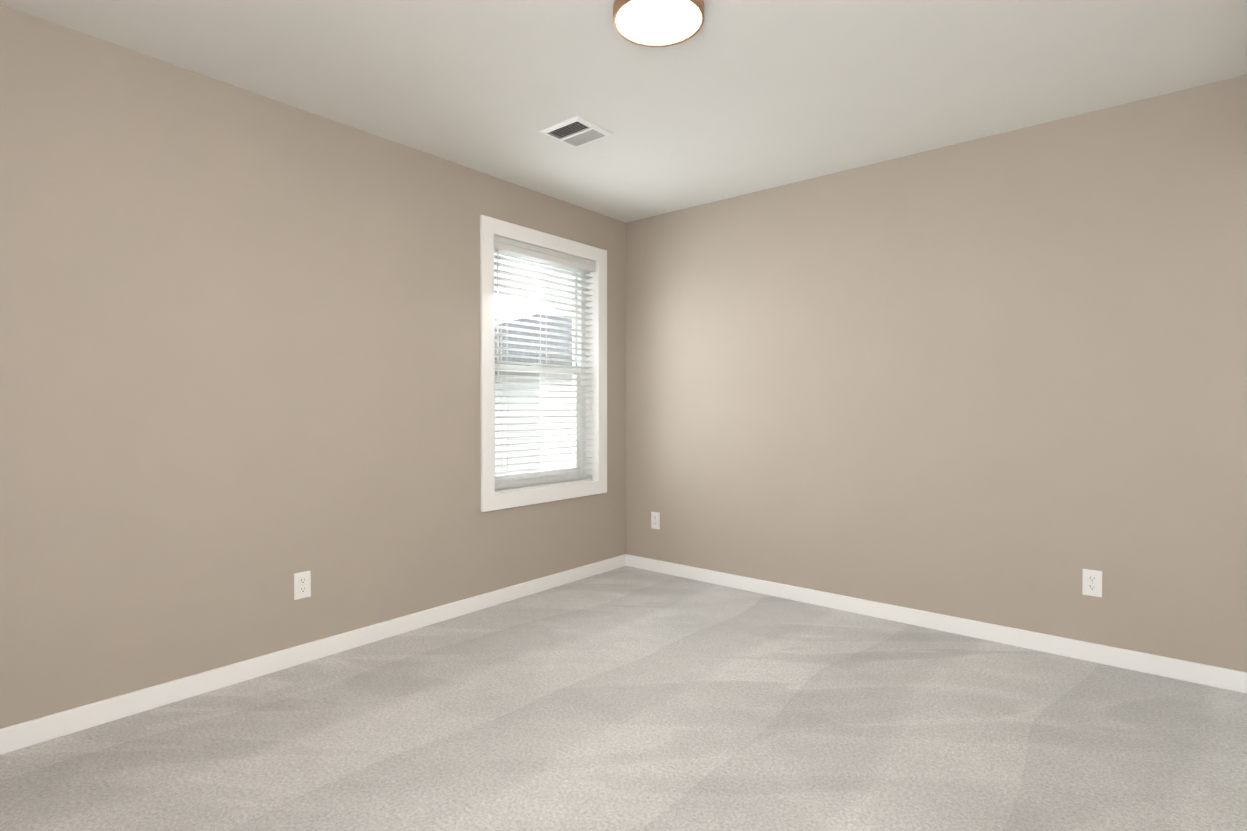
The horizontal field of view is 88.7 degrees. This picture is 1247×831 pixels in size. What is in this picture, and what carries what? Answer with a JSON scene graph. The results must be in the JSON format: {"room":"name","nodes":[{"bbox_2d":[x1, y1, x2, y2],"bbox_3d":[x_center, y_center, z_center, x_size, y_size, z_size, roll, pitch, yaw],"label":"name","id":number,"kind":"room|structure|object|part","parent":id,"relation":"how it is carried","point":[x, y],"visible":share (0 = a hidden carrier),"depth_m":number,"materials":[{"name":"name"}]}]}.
{"room":"empty bedroom","nodes":[
{"label":"empty bedroom","id":0,"kind":"room"},
{"bbox_2d":[0,4,625,728],"bbox_3d":[-1.371,-0.128,3.026,0.200,2.440,4.507,1,1,40],"label":"wall","id":1,"kind":"structure","parent":0,"point":[238,358],"depth_m":2.58,"materials":[{"name":"beige paint"}]},
{"bbox_2d":[294,571,310,599],"bbox_3d":[-1.419,0.750,2.818,0.008,0.117,0.071,1,1,40],"label":"electrical outlet","id":2,"kind":"object","parent":1,"relation":"attached to","point":[302,584],"visible":1,"depth_m":2.81,"materials":[{"name":"white plastic"}]},
{"bbox_2d":[298,577,306,593],"bbox_3d":[-1.417,0.750,2.817,0.004,0.065,0.034,1,1,40],"label":"socket","id":3,"kind":"object","parent":2,"relation":"attached to","point":[302,581],"depth_m":2.81,"materials":[{"name":"white plastic"}]},
{"bbox_2d":[0,554,626,754],"bbox_3d":[-1.289,1.052,2.974,0.014,0.083,4.107,1,1,40],"label":"baseboard","id":4,"kind":"structure","parent":1,"relation":"attached to","point":[38,730],"depth_m":2.67,"materials":[{"name":"white paint"}]},
{"bbox_2d":[480,215,606,511],"bbox_3d":[-0.540,-0.294,4.028,0.238,1.655,1.058,1,1,40],"label":"window","id":5,"kind":"structure","parent":1,"relation":"in","point":[528,284],"depth_m":4.02,"materials":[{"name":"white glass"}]},
{"bbox_3d":[-0.569,-0.294,4.052,0.064,1.409,0.812,1,1,40],"label":"vinyl window sashes","id":6,"kind":"part","parent":5,"relation":"part of","materials":[{"name":"white plastic"}]},
{"bbox_3d":[-0.588,-0.294,4.067,0.115,1.605,1.008,1,1,40],"label":"vinyl window frame","id":7,"kind":"part","parent":5,"relation":"part of","materials":[{"name":"white plastic"}]},
{"bbox_2d":[497,249,589,490],"bbox_3d":[-0.497,-0.276,3.993,0.069,1.437,0.786,1,1,40],"label":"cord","id":8,"kind":"object","parent":5,"relation":"hanging from","point":[504,376],"visible":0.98,"depth_m":3.78,"materials":[{"name":"white fabric"}]},
{"bbox_3d":[-0.502,0.442,4.007,0.048,0.020,0.872,1,1,40],"label":"window blind bottom rail","id":9,"kind":"part","parent":5,"relation":"part of","materials":[{"name":"white plastic"}]},
{"bbox_3d":[-0.495,-0.999,3.982,0.070,0.072,0.882,1,1,40],"label":"window blind valance rail","id":10,"kind":"part","parent":5,"relation":"part of","materials":[{"name":"white plastic"}]},
{"bbox_2d":[0,566,1246,830],"bbox_3d":[-0.057,1.167,1.954,3.615,0.120,4.507,1,1,40],"label":"floor","id":11,"kind":"structure","parent":0,"point":[626,698],"depth_m":2.19,"materials":[{"name":"carpet"}]},
{"bbox_2d":[0,0,1246,222],"bbox_3d":[-0.057,-1.393,1.919,3.615,0.120,4.507,1,1,40],"label":"ceiling","id":12,"kind":"structure","parent":0,"point":[732,98],"depth_m":2.48,"materials":[{"name":"white paint"}]},
{"bbox_2d":[539,115,612,147],"bbox_3d":[-0.224,-1.341,3.030,0.248,0.013,0.248,1,1,40],"label":"ceiling vent","id":13,"kind":"object","parent":12,"relation":"in","point":[576,131],"visible":1,"depth_m":3.01,"materials":[{"name":"white metal"}]},
{"bbox_2d":[613,0,704,46],"bbox_3d":[0.115,-1.312,2.096,0.300,0.047,0.300,1,1,40],"label":"ceiling light","id":14,"kind":"object","parent":12,"relation":"attached to","point":[655,23],"visible":1,"depth_m":2.08,"materials":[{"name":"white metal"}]},
{"bbox_2d":[626,75,1246,671],"bbox_3d":[1.395,-0.135,3.530,3.415,2.440,0.200,1,1,40],"label":"wall","id":15,"kind":"structure","parent":0,"point":[998,379],"depth_m":3.11,"materials":[{"name":"beige paint"}]},
{"bbox_2d":[651,512,659,529],"bbox_3d":[0.219,0.722,4.381,0.071,0.117,0.008,1,1,40],"label":"electrical outlet","id":16,"kind":"object","parent":15,"relation":"attached to","point":[655,520],"visible":1,"depth_m":4.38,"materials":[{"name":"white plastic"}]},
{"bbox_2d":[653,515,657,525],"bbox_3d":[0.218,0.722,4.379,0.034,0.065,0.004,1,1,40],"label":"socket","id":17,"kind":"object","parent":16,"relation":"attached to","point":[655,517],"depth_m":4.38,"materials":[{"name":"white plastic"}]},
{"bbox_2d":[626,554,1246,693],"bbox_3d":[1.255,1.044,3.523,3.201,0.083,0.014,1,1,40],"label":"baseboard","id":18,"kind":"structure","parent":15,"relation":"attached to","point":[1210,675],"depth_m":3.11,"materials":[{"name":"white paint"}]},
{"bbox_2d":[1082,569,1101,597],"bbox_3d":[2.084,0.745,2.834,0.071,0.117,0.008,1,1,40],"label":"electrical outlet","id":19,"kind":"object","parent":15,"relation":"attached to","point":[1091,582],"visible":1,"depth_m":2.83,"materials":[{"name":"white plastic"}]},
{"bbox_2d":[1087,575,1097,590],"bbox_3d":[2.083,0.745,2.833,0.034,0.065,0.004,1,1,40],"label":"socket","id":20,"kind":"object","parent":19,"relation":"attached to","point":[1092,580],"depth_m":2.83,"materials":[{"name":"white plastic"}]},
{"label":"outside","id":21,"kind":"structure","parent":0,"visible":0},
{"bbox_3d":[-19.506,3.848,28.446,59.500,0.200,100.000,1,1,40],"label":"lawn","id":22,"kind":"structure","parent":21,"visible":0},
{"bbox_2d":[495,366,572,475],"bbox_3d":[-1.009,1.365,19.762,8.020,5.000,11.700,1,1,40],"label":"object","id":23,"kind":"structure","parent":22,"relation":"on","point":[523,467],"depth_m":13.09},
{"bbox_2d":[494,311,571,365],"bbox_3d":[-1.017,-2.049,19.722,8.900,1.930,12.600,1,1,40],"label":"shingles","id":24,"kind":"object","parent":23,"relation":"on","point":[512,359],"depth_m":13.98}
]}

